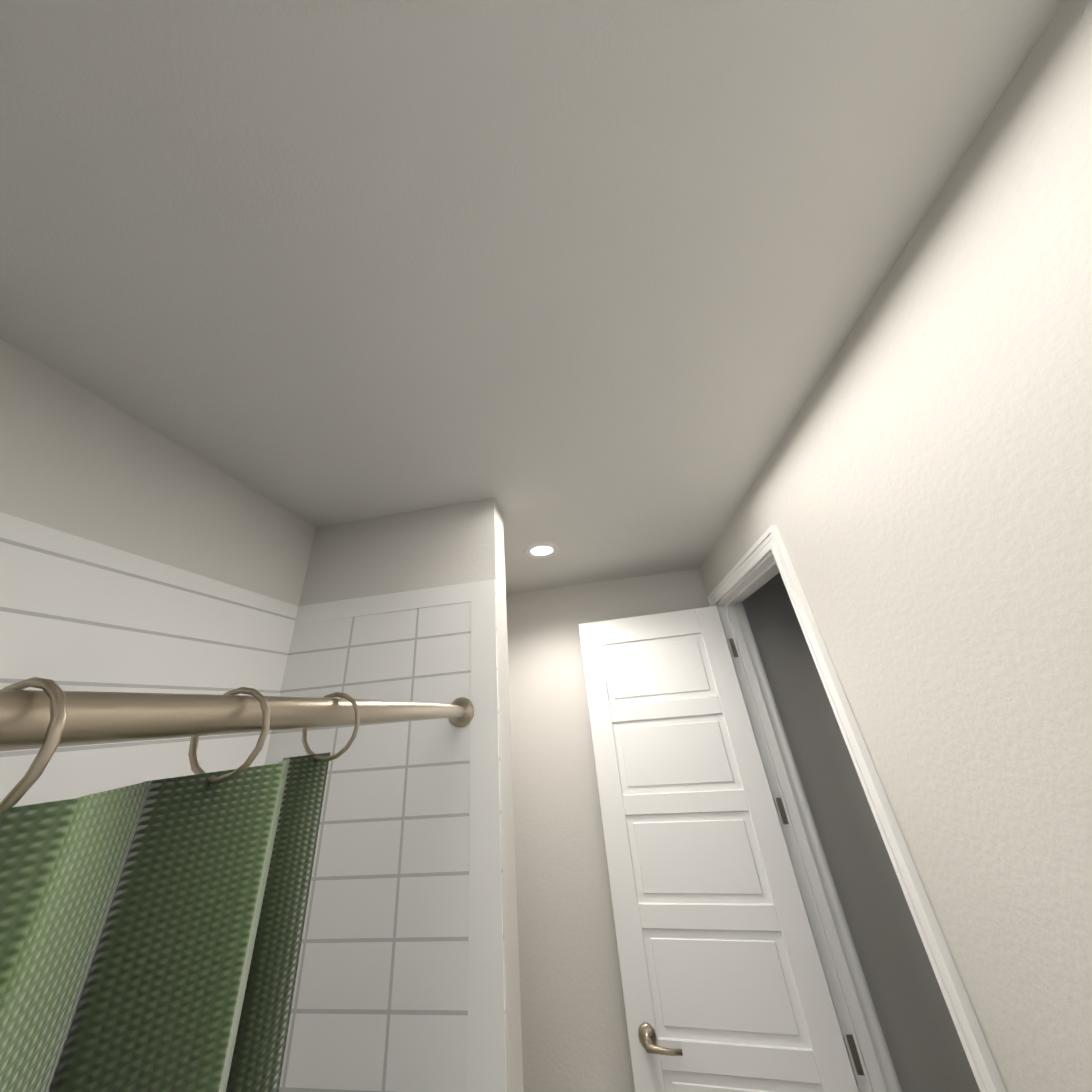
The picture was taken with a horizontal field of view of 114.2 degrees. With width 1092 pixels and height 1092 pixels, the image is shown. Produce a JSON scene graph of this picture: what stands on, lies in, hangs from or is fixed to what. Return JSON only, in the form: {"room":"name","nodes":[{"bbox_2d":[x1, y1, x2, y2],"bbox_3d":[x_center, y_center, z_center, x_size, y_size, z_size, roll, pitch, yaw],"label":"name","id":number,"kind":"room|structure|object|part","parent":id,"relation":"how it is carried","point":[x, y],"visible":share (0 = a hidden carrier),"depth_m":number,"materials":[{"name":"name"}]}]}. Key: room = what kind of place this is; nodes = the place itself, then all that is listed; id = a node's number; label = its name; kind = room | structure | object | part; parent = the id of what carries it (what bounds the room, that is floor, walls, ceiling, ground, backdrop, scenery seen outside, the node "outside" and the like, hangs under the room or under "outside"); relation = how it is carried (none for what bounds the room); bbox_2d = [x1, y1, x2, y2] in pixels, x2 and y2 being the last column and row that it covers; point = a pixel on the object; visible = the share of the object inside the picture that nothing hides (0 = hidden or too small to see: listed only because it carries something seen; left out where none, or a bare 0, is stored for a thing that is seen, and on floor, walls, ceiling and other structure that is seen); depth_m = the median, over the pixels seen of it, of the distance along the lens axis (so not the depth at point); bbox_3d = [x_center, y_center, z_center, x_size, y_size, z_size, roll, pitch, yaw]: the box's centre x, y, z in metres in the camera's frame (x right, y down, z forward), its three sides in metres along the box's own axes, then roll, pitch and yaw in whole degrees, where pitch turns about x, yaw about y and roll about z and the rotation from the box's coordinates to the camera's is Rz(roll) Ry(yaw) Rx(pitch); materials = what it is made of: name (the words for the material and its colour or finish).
{"room":"bathroom","nodes":[
{"label":"bathroom","id":0,"kind":"room"},
{"bbox_2d":[0,338,315,605],"bbox_3d":[-1.007,0.641,-0.446,0.120,2.720,4.960,-8,-25,7],"label":"wall","id":1,"kind":"structure","parent":0,"point":[76,459],"depth_m":0.77,"materials":[{"name":"white paint"}]},
{"bbox_2d":[299,498,523,1091],"bbox_3d":[-0.390,1.135,0.733,0.675,2.720,0.115,-8,-25,7],"label":"wall","id":2,"kind":"structure","parent":0,"point":[461,543],"depth_m":1.16,"materials":[{"name":"white paint"}]},
{"bbox_2d":[0,512,507,1091],"bbox_3d":[-0.533,0.739,0.012,0.675,1.990,1.550,-8,-25,7],"label":"shower wall tile","id":3,"kind":"structure","parent":2,"relation":"attached to","point":[380,998],"depth_m":0.79,"materials":[{"name":"white tile"}]},
{"bbox_2d":[0,689,473,750],"bbox_3d":[-0.300,0.124,0.246,0.178,0.072,1.534,-8,-25,7],"label":"curtain rod","id":4,"kind":"object","parent":3,"relation":"attached to","point":[102,717],"visible":0.98,"depth_m":0.21,"materials":[{"name":"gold metal"}]},
{"bbox_2d":[0,677,359,1091],"bbox_3d":[-0.247,0.886,-0.449,0.167,2.008,0.877,-8,-25,7],"label":"shower curtain","id":5,"kind":"object","parent":4,"relation":"hanging from","point":[151,932],"visible":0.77,"depth_m":0.20,"materials":[{"name":"green fabric"}]},
{"bbox_2d":[295,579,505,1091],"bbox_3d":[-0.406,1.048,0.699,0.673,1.990,0.002,-8,-25,7],"label":"trim","id":6,"kind":"structure","parent":2,"relation":"attached to","point":[486,1066],"depth_m":0.83,"materials":[{"name":"white plastic"}]},
{"bbox_2d":[0,0,1062,593],"bbox_3d":[-0.411,-1.050,-0.629,1.820,0.080,6.460,-8,-25,7],"label":"ceiling","id":7,"kind":"structure","parent":0,"point":[590,288],"depth_m":0.54,"materials":[{"name":"white paint"}]},
{"bbox_2d":[523,542,559,557],"bbox_3d":[-0.020,0.023,1.641,0.172,0.006,0.172,-8,-25,7],"label":"recessed light","id":8,"kind":"object","parent":7,"relation":"in","point":[541,550],"visible":1,"depth_m":1.63,"materials":[{"name":"white plastic"}]},
{"bbox_2d":[506,569,979,1091],"bbox_3d":[2.697,1.137,1.337,6.600,2.720,0.120,-8,-25,7],"label":"wall","id":9,"kind":"structure","parent":0,"point":[575,1038],"depth_m":1.56,"materials":[{"name":"white paint"}]},
{"bbox_2d":[699,0,1091,1091],"bbox_3d":[0.842,0.824,0.306,0.115,2.720,2.605,-8,-25,7],"label":"wall","id":10,"kind":"structure","parent":0,"point":[919,494],"depth_m":0.57,"materials":[{"name":"white paint"}]},
{"bbox_2d":[707,525,1005,1091],"bbox_3d":[0.986,1.239,1.002,0.149,2.533,0.856,-8,-25,7],"label":"door frame","id":11,"kind":"structure","parent":10,"relation":"attached to","point":[856,1013],"depth_m":1.23,"materials":[{"name":"white wood"}]},
{"bbox_2d":[579,606,864,1091],"bbox_3d":[0.647,1.471,1.362,0.756,2.443,0.160,-10,-25,10],"label":"bathroom door","id":12,"kind":"structure","parent":11,"relation":"attached to","point":[725,987],"depth_m":1.41,"materials":[{"name":"white wood"}]},
{"bbox_3d":[0.412,1.776,1.289,0.149,0.066,0.160,-10,-25,10],"label":"handle","id":13,"kind":"part","parent":12,"relation":"part of","materials":[{"name":"silver metal"}]}
]}

